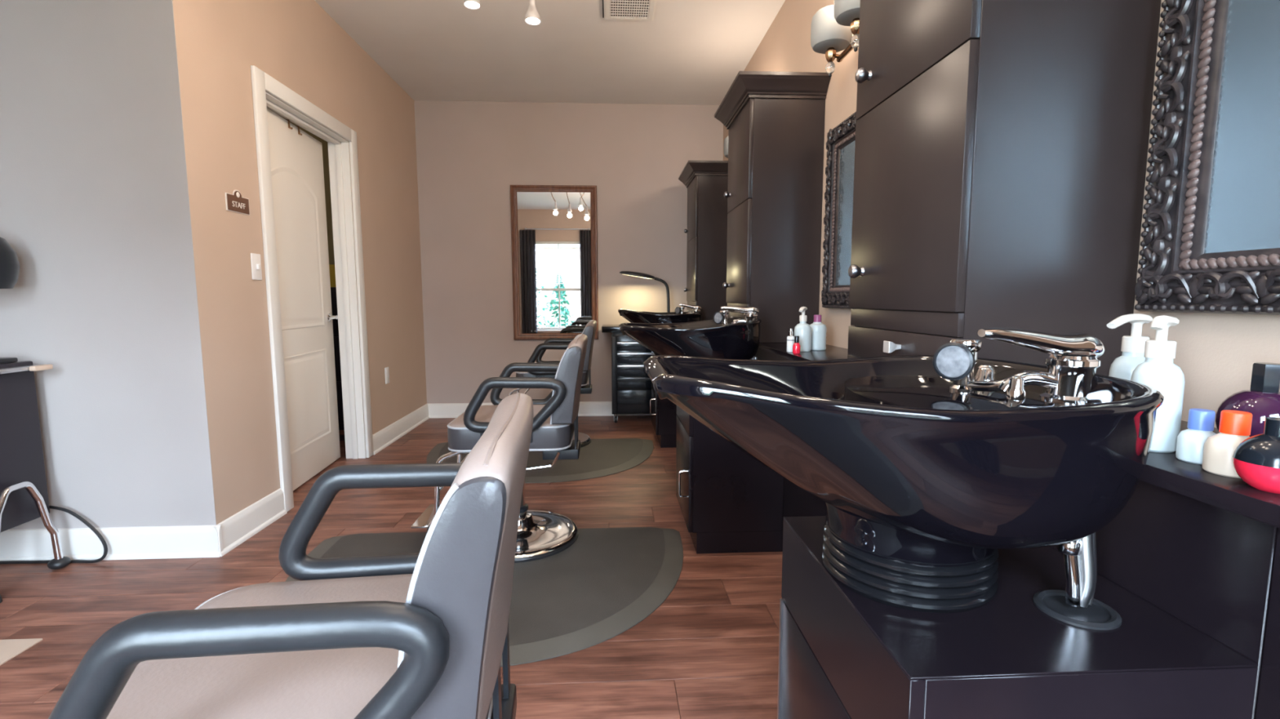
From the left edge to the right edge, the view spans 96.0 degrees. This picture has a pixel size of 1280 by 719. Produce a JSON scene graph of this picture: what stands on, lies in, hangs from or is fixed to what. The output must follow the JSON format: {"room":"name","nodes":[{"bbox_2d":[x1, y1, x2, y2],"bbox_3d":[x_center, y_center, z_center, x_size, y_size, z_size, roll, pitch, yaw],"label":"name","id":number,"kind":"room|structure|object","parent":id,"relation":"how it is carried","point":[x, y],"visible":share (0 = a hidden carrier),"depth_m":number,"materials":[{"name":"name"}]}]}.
{"room":"salon","nodes":[
{"label":"salon","id":0,"kind":"room"},
{"bbox_2d":[0,0,216,529],"bbox_3d":[-3.042,-0.535,2.252,2.562,2.720,0.120,0,6,-3],"label":"wall","id":1,"kind":"structure","parent":0,"point":[95,208],"depth_m":2.25,"materials":[{"name":"grey paint"}]},
{"bbox_2d":[0,524,222,561],"bbox_3d":[-3.025,0.761,2.318,2.582,0.128,0.026,0,6,-3],"label":"baseboard","id":2,"kind":"structure","parent":1,"relation":"attached to","point":[177,541],"depth_m":2.36,"materials":[{"name":"white paint"}]},
{"bbox_2d":[172,0,426,524],"bbox_3d":[-1.894,-0.685,3.631,0.127,2.720,2.768,0,6,-3],"label":"wall","id":3,"kind":"structure","parent":0,"point":[297,43],"depth_m":2.69,"materials":[{"name":"beige paint"}]},
{"bbox_2d":[224,190,249,215],"bbox_3d":[-1.771,-0.697,2.541,0.008,0.099,0.160,0,6,-3],"label":"sign","id":4,"kind":"object","parent":3,"relation":"attached to","point":[235,202],"visible":1,"depth_m":2.53,"materials":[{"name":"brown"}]},
{"bbox_2d":[213,488,287,556],"bbox_3d":[-1.755,0.726,2.617,0.026,0.128,0.485,0,6,-3],"label":"baseboard","id":5,"kind":"structure","parent":3,"relation":"attached to","point":[237,529],"depth_m":2.58,"materials":[{"name":"white paint"}]},
{"bbox_2d":[250,253,262,279],"bbox_3d":[-1.770,-0.430,2.670,0.018,0.120,0.072,0,6,-3],"label":"light switch","id":6,"kind":"object","parent":3,"relation":"attached to","point":[255,261],"visible":1,"depth_m":2.66,"materials":[{"name":"white plastic"}]},
{"bbox_2d":[250,65,373,511],"bbox_3d":[-1.927,-0.348,3.279,0.274,2.125,1.075,0,6,-3],"label":"door","id":7,"kind":"structure","parent":3,"relation":"in","point":[290,161],"depth_m":3.36,"materials":[{"name":"white paint"}]},
{"bbox_2d":[384,366,389,384],"bbox_3d":[-1.850,0.117,4.221,0.008,0.120,0.072,0,6,-3],"label":"wall outlet","id":8,"kind":"object","parent":3,"relation":"attached to","point":[386,369],"visible":1,"depth_m":4.21,"materials":[{"name":"white plastic"}]},
{"bbox_2d":[372,404,429,454],"bbox_3d":[-1.854,0.521,4.536,0.026,0.128,1.230,0,6,-3],"label":"baseboard","id":9,"kind":"structure","parent":3,"relation":"attached to","point":[383,438],"depth_m":4.41,"materials":[{"name":"white paint"}]},
{"bbox_2d":[277,114,334,264],"bbox_3d":[-2.880,-0.689,3.689,1.835,2.720,2.750,0,6,-3],"label":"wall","id":10,"kind":"structure","parent":0,"point":[325,145],"depth_m":4.91,"materials":[{"name":"paint"}]},
{"bbox_2d":[0,415,782,718],"bbox_3d":[-0.607,0.860,2.220,7.600,0.060,6.230,0,6,-3],"label":"floor","id":11,"kind":"structure","parent":0,"point":[710,650],"depth_m":2.02,"materials":[{"name":"brown wood"}]},
{"bbox_2d":[0,638,43,666],"bbox_3d":[-2.646,0.945,1.170,1.620,0.004,1.196,0,6,-3],"label":"mat","id":12,"kind":"object","parent":11,"relation":"on","point":[10,649],"visible":1,"depth_m":1.76,"materials":[{"name":"beige fabric"}]},
{"bbox_2d":[0,236,71,603],"bbox_3d":[-2.587,0.143,1.862,0.691,1.453,0.734,0,6,-3],"label":"chair","id":13,"kind":"object","parent":11,"relation":"on","point":[24,495],"visible":1,"depth_m":2.16,"materials":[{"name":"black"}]},
{"bbox_2d":[0,236,20,288],"bbox_3d":[-2.450,-0.261,2.061,0.369,0.694,0.240,0,6,-3],"label":"hood","id":14,"kind":"object","parent":13,"relation":"attached to","point":[10,266],"depth_m":2.08,"materials":[{"name":"metal"}]},
{"bbox_2d":[0,364,38,374],"bbox_3d":[-2.316,0.037,2.132,0.070,0.015,0.165,0,6,-3],"label":"tray","id":15,"kind":"object","parent":13,"relation":"on","point":[4,369],"depth_m":2.13,"materials":[{"name":"silver metal"}]},
{"bbox_2d":[28,364,53,371],"bbox_3d":[-2.272,0.031,2.187,0.025,0.019,0.070,0,6,-3],"label":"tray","id":16,"kind":"object","parent":13,"relation":"on","point":[46,366],"depth_m":2.17,"materials":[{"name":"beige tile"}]},
{"bbox_2d":[0,505,107,564],"bbox_3d":[-2.582,0.702,2.305,0.866,0.245,0.022,0,6,-2],"label":"power cord","id":17,"kind":"object","parent":11,"relation":"on","point":[91,526],"visible":0.89,"depth_m":2.32,"materials":[{"name":"black rubber"}]},
{"bbox_2d":[330,287,344,430],"bbox_3d":[-2.499,-0.021,4.820,0.900,1.150,0.465,0,6,-3],"label":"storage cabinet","id":18,"kind":"object","parent":11,"relation":"on","point":[333,290],"visible":0.02,"depth_m":4.59,"materials":[{"name":"black wood"}]},
{"bbox_2d":[328,264,336,287],"bbox_3d":[-2.410,-0.681,4.737,0.520,0.180,0.300,0,6,-3],"label":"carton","id":19,"kind":"object","parent":18,"relation":"on","point":[332,272],"visible":0.02,"depth_m":4.59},
{"bbox_2d":[284,527,683,666],"bbox_3d":[-0.583,0.831,2.133,1.570,0.015,0.980,0,6,-3],"label":"floor mat","id":20,"kind":"object","parent":11,"relation":"on","point":[584,595],"visible":0.53,"depth_m":2.13,"materials":[{"name":"grey plastic"}]},
{"bbox_2d":[410,333,587,563],"bbox_3d":[-0.589,0.339,2.493,0.731,0.886,0.543,0,6,-3],"label":"salon chair","id":21,"kind":"object","parent":20,"relation":"on","point":[541,534],"visible":0.76,"depth_m":2.31,"materials":[{"name":"leather"}]},
{"bbox_2d":[426,438,653,483],"bbox_3d":[-0.669,0.653,3.801,1.570,0.015,0.980,0,6,-3],"label":"floor mat","id":22,"kind":"object","parent":11,"relation":"on","point":[599,458],"visible":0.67,"depth_m":3.74,"materials":[{"name":"grey plastic"}]},
{"bbox_2d":[508,320,596,447],"bbox_3d":[-0.676,0.161,4.161,0.731,0.886,0.543,0,6,-3],"label":"salon chair","id":23,"kind":"object","parent":22,"relation":"on","point":[589,330],"visible":0.32,"depth_m":3.95,"materials":[{"name":"leather"}]},
{"bbox_2d":[601,324,651,422],"bbox_3d":[0.000,0.116,5.007,0.652,0.825,0.360,0,6,-3],"label":"trolley","id":24,"kind":"object","parent":11,"relation":"on","point":[631,386],"visible":0.52,"depth_m":4.84,"materials":[{"name":"black paint"}]},
{"bbox_2d":[619,271,670,312],"bbox_3d":[0.078,-0.524,4.933,0.504,0.462,0.170,0,6,-3],"label":"desk lamp","id":25,"kind":"object","parent":24,"relation":"on","point":[624,273],"visible":0.76,"depth_m":4.89,"materials":[{"name":"black metal"}]},
{"bbox_2d":[649,351,676,448],"bbox_3d":[0.279,0.273,4.296,0.434,0.662,0.456,0,6,-3],"label":"base cabinet","id":26,"kind":"object","parent":11,"relation":"on","point":[663,412],"visible":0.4,"depth_m":4.08,"materials":[{"name":"black wood"}]},
{"bbox_2d":[617,303,702,353],"bbox_3d":[0.144,-0.228,4.233,0.610,0.360,0.499,0,6,-3],"label":"bowl","id":27,"kind":"object","parent":26,"relation":"on","point":[679,316],"visible":0.31,"depth_m":4.04,"materials":[{"name":"black ceramic"}]},
{"bbox_2d":[617,308,702,323],"bbox_3d":[0.144,-0.263,4.229,0.610,0.214,0.499,0,6,-3],"label":"basin","id":28,"kind":"object","parent":27,"relation":"in","point":[679,316],"depth_m":4.03,"materials":[{"name":"black ceramic"}]},
{"bbox_2d":[679,303,701,313],"bbox_3d":[0.365,-0.353,4.181,0.163,0.102,0.068,0,6,-3],"label":"faucet","id":29,"kind":"object","parent":27,"relation":"on","point":[696,308],"depth_m":4.16,"materials":[{"name":"silver metal"}]},
{"bbox_2d":[675,405,783,554],"bbox_3d":[0.366,0.455,2.598,0.434,0.662,0.456,0,6,-3],"label":"base cabinet","id":30,"kind":"object","parent":11,"relation":"on","point":[730,502],"visible":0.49,"depth_m":2.39,"materials":[{"name":"black wood"}]},
{"bbox_2d":[618,306,761,359],"bbox_3d":[0.213,-0.051,2.538,0.610,0.368,0.499,0,6,-3],"label":"sink","id":31,"kind":"object","parent":30,"relation":"on","point":[722,336],"visible":0.67,"depth_m":2.34,"materials":[{"name":"glossy black porcelain"},{"name":"chrome"},{"name":"black rubber"}]},
{"bbox_2d":[720,306,759,324],"bbox_3d":[0.431,-0.184,2.485,0.167,0.094,0.068,0,6,-3],"label":"faucet","id":32,"kind":"object","parent":31,"relation":"on","point":[750,313],"depth_m":2.47,"materials":[{"name":"silver metal"}]},
{"bbox_2d":[777,515,1258,718],"bbox_3d":[0.473,0.637,0.886,0.399,0.662,0.456,0,6,-3],"label":"base cabinet","id":33,"kind":"object","parent":11,"relation":"on","point":[1024,653],"visible":0.83,"depth_m":0.69,"materials":[{"name":"black wood"}]},
{"bbox_2d":[643,328,1164,613],"bbox_3d":[0.315,0.134,0.826,0.611,0.363,0.499,0,6,-3],"label":"sink","id":34,"kind":"object","parent":33,"relation":"on","point":[922,468],"visible":1,"depth_m":0.66,"materials":[{"name":"polished black porcelain"},{"name":"chrome"},{"name":"brushed steel"}]},
{"bbox_2d":[643,355,1164,549],"bbox_3d":[0.315,0.104,0.823,0.611,0.200,0.499,0,6,-3],"label":"basin","id":35,"kind":"object","parent":34,"relation":"in","point":[966,451],"depth_m":0.63,"materials":[{"name":"black ceramic"}]},
{"bbox_2d":[977,328,1104,404],"bbox_3d":[0.535,0.006,0.774,0.163,0.098,0.068,0,6,-3],"label":"faucet","id":36,"kind":"object","parent":34,"relation":"on","point":[1072,362],"depth_m":0.76,"materials":[{"name":"silver metal"}]},
{"bbox_3d":[-0.497,1.008,0.475,1.570,0.015,0.980,0,6,-3],"label":"floor mat","id":37,"kind":"object","parent":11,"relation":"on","visible":0},
{"bbox_2d":[48,392,533,718],"bbox_3d":[-0.518,0.517,0.830,0.731,0.886,0.543,-1,6,-7],"label":"salon chair","id":38,"kind":"object","parent":37,"relation":"on","point":[424,634],"visible":1,"depth_m":0.62,"materials":[{"name":"grey leather"}]},
{"bbox_2d":[314,0,785,105],"bbox_3d":[-0.605,-1.925,1.933,7.620,0.100,6.250,0,6,-3],"label":"ceiling","id":39,"kind":"structure","parent":0,"point":[692,51],"depth_m":3.82,"materials":[{"name":"paint"}]},
{"bbox_2d":[463,0,480,8],"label":"ceiling light","id":40,"kind":"object","parent":39,"relation":"hanging from","point":[471,4],"depth_m":2.25,"materials":[{"name":"white glass"}]},
{"bbox_2d":[524,0,541,25],"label":"ceiling light","id":41,"kind":"object","parent":39,"relation":"hanging from","point":[532,16],"depth_m":2.29,"materials":[{"name":"white glass"}]},
{"bbox_2d":[602,0,656,21],"bbox_3d":[-0.064,-2.013,3.296,0.303,0.016,0.294,0,6,-3],"label":"ceiling vent","id":42,"kind":"object","parent":39,"relation":"in","point":[612,10],"visible":1,"depth_m":3.32,"materials":[{"name":"white paint"}]},
{"bbox_2d":[413,100,723,403],"bbox_3d":[-0.721,-0.848,5.129,2.896,2.720,0.120,0,6,-3],"label":"wall","id":43,"kind":"structure","parent":0,"point":[469,154],"depth_m":5.02,"materials":[{"name":"beige paint"}]},
{"bbox_2d":[426,401,651,417],"bbox_3d":[-0.733,0.448,5.193,2.334,0.128,0.026,0,6,-3],"label":"baseboard","id":44,"kind":"structure","parent":43,"relation":"attached to","point":[585,408],"depth_m":5.20,"materials":[{"name":"white paint"}]},
{"bbox_2d":[510,185,598,340],"bbox_3d":[-0.745,-0.841,5.054,0.744,1.336,0.026,0,6,-3],"label":"wall mirror","id":45,"kind":"object","parent":43,"relation":"attached to","point":[554,228],"visible":0.89,"depth_m":5.05,"materials":[{"name":"brown mirror"}]},
{"bbox_2d":[723,0,1279,427],"bbox_3d":[0.913,-0.597,2.743,0.120,2.720,5.080,0,6,-3],"label":"wall","id":46,"kind":"structure","parent":0,"point":[1216,354],"depth_m":1.04,"materials":[{"name":"beige paint"}]},
{"bbox_2d":[723,136,728,157],"bbox_3d":[0.690,-1.378,3.715,0.211,0.245,0.624,0,6,-3],"label":"wall sconce","id":47,"kind":"object","parent":46,"relation":"attached to","point":[726,140],"visible":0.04,"depth_m":3.91,"materials":[{"name":"white glass"}]},
{"bbox_2d":[810,0,860,77],"bbox_3d":[0.779,-1.195,1.997,0.211,0.245,0.624,0,6,-3],"label":"wall sconce","id":48,"kind":"object","parent":46,"relation":"attached to","point":[833,27],"visible":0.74,"depth_m":2.16,"materials":[{"name":"white glass"}]},
{"bbox_2d":[821,111,857,309],"bbox_3d":[0.851,-0.586,2.280,0.050,0.780,0.605,0,6,-3],"label":"mirror","id":49,"kind":"object","parent":46,"relation":"attached to","point":[841,141],"visible":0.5,"depth_m":2.46,"materials":[{"name":"clear glass"}]},
{"bbox_2d":[754,349,1279,718],"bbox_3d":[0.716,0.354,2.784,0.284,0.821,4.938,0,6,-3],"label":"base cabinet","id":50,"kind":"object","parent":46,"relation":"attached to","point":[1215,571],"depth_m":0.70,"materials":[{"name":"black wood"}]},
{"bbox_2d":[758,342,1279,528],"bbox_3d":[0.703,-0.066,2.738,0.308,0.024,4.940,0,6,-3],"label":"countertop","id":51,"kind":"structure","parent":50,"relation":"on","point":[1166,471],"depth_m":0.69,"materials":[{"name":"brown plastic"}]},
{"bbox_2d":[678,160,728,320],"bbox_3d":[0.547,-0.886,4.591,0.416,1.212,0.617,0,6,-3],"label":"cabinet","id":52,"kind":"object","parent":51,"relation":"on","point":[706,182],"visible":0.74,"depth_m":4.35,"materials":[{"name":"brown wood"}]},
{"bbox_2d":[714,71,831,342],"bbox_3d":[0.633,-0.709,2.932,0.416,1.212,0.617,0,6,-3],"label":"cabinet","id":53,"kind":"object","parent":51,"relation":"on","point":[774,121],"visible":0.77,"depth_m":2.70,"materials":[{"name":"brown wood"}]},
{"bbox_2d":[786,328,794,351],"bbox_3d":[0.601,-0.077,2.301,0.029,0.092,0.029,0,6,-3],"label":"spray bottle","id":54,"kind":"object","parent":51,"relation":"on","point":[790,339],"visible":0.88,"depth_m":2.29,"materials":[{"name":"white plastic"}]},
{"bbox_2d":[792,335,800,354],"bbox_3d":[0.603,-0.057,2.220,0.029,0.068,0.029,0,6,-3],"label":"bottle","id":55,"kind":"object","parent":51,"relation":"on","point":[796,347],"visible":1,"depth_m":2.21,"materials":[{"name":"red glass"}]},
{"bbox_2d":[794,306,811,351],"bbox_3d":[0.654,-0.123,2.315,0.067,0.179,0.067,0,6,-3],"label":"pump bottle","id":56,"kind":"object","parent":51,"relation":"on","point":[802,330],"visible":0.91,"depth_m":2.29,"materials":[{"name":"grey plastic"}]},
{"bbox_2d":[809,315,826,351],"bbox_3d":[0.728,-0.111,2.367,0.074,0.144,0.074,0,6,-3],"label":"lotion bottle","id":57,"kind":"object","parent":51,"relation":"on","point":[819,330],"visible":0.85,"depth_m":2.34,"materials":[{"name":"grey plastic"}]},
{"bbox_2d":[847,0,1160,376],"bbox_3d":[0.718,-0.533,1.282,0.416,1.212,0.617,0,6,-3],"label":"cabinet","id":58,"kind":"object","parent":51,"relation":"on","point":[1001,146],"visible":0.89,"depth_m":1.08,"materials":[{"name":"brown wood"}]},
{"bbox_2d":[1106,313,1152,380],"bbox_3d":[0.754,0.023,0.897,0.084,0.189,0.057,0,6,-3],"label":"pump bottle","id":59,"kind":"object","parent":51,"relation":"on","point":[1133,345],"visible":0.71,"depth_m":0.88,"materials":[{"name":"grey plastic"}]},
{"bbox_2d":[1130,315,1185,453],"bbox_3d":[0.728,0.033,0.812,0.057,0.189,0.057,0,6,-3],"label":"pump bottle","id":60,"kind":"object","parent":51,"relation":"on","point":[1158,371],"visible":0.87,"depth_m":0.79,"materials":[{"name":"grey plastic"}]},
{"bbox_2d":[1175,408,1216,464],"bbox_3d":[0.731,0.100,0.753,0.042,0.068,0.042,0,6,-3],"label":"bottle","id":61,"kind":"object","parent":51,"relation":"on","point":[1191,441],"visible":0.84,"depth_m":0.74,"materials":[{"name":"grey plastic"}]},
{"bbox_2d":[1201,409,1252,478],"bbox_3d":[0.721,0.101,0.701,0.050,0.076,0.050,0,6,-3],"label":"bottle","id":62,"kind":"object","parent":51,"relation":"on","point":[1235,426],"visible":0.73,"depth_m":0.69,"materials":[{"name":"beige plastic"}]},
{"bbox_2d":[1214,362,1279,436],"bbox_3d":[0.856,0.067,0.792,0.092,0.124,0.092,0,6,-3],"label":"perfume bottle","id":63,"kind":"object","parent":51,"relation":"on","point":[1262,400],"visible":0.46,"depth_m":0.78,"materials":[{"name":"purple glass"}]},
{"bbox_2d":[1232,417,1279,493],"bbox_3d":[0.707,0.106,0.640,0.068,0.080,0.068,0,6,-3],"label":"bottle","id":64,"kind":"object","parent":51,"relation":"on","point":[1256,459],"visible":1,"depth_m":0.63,"materials":[{"name":"red plastic"}]},
{"bbox_2d":[1134,0,1279,315],"bbox_3d":[0.931,-0.437,0.715,0.050,0.777,0.617,0,6,-3],"label":"mirror","id":65,"kind":"object","parent":46,"relation":"attached to","point":[1211,242],"visible":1,"depth_m":0.93,"materials":[{"name":"clear glass"}]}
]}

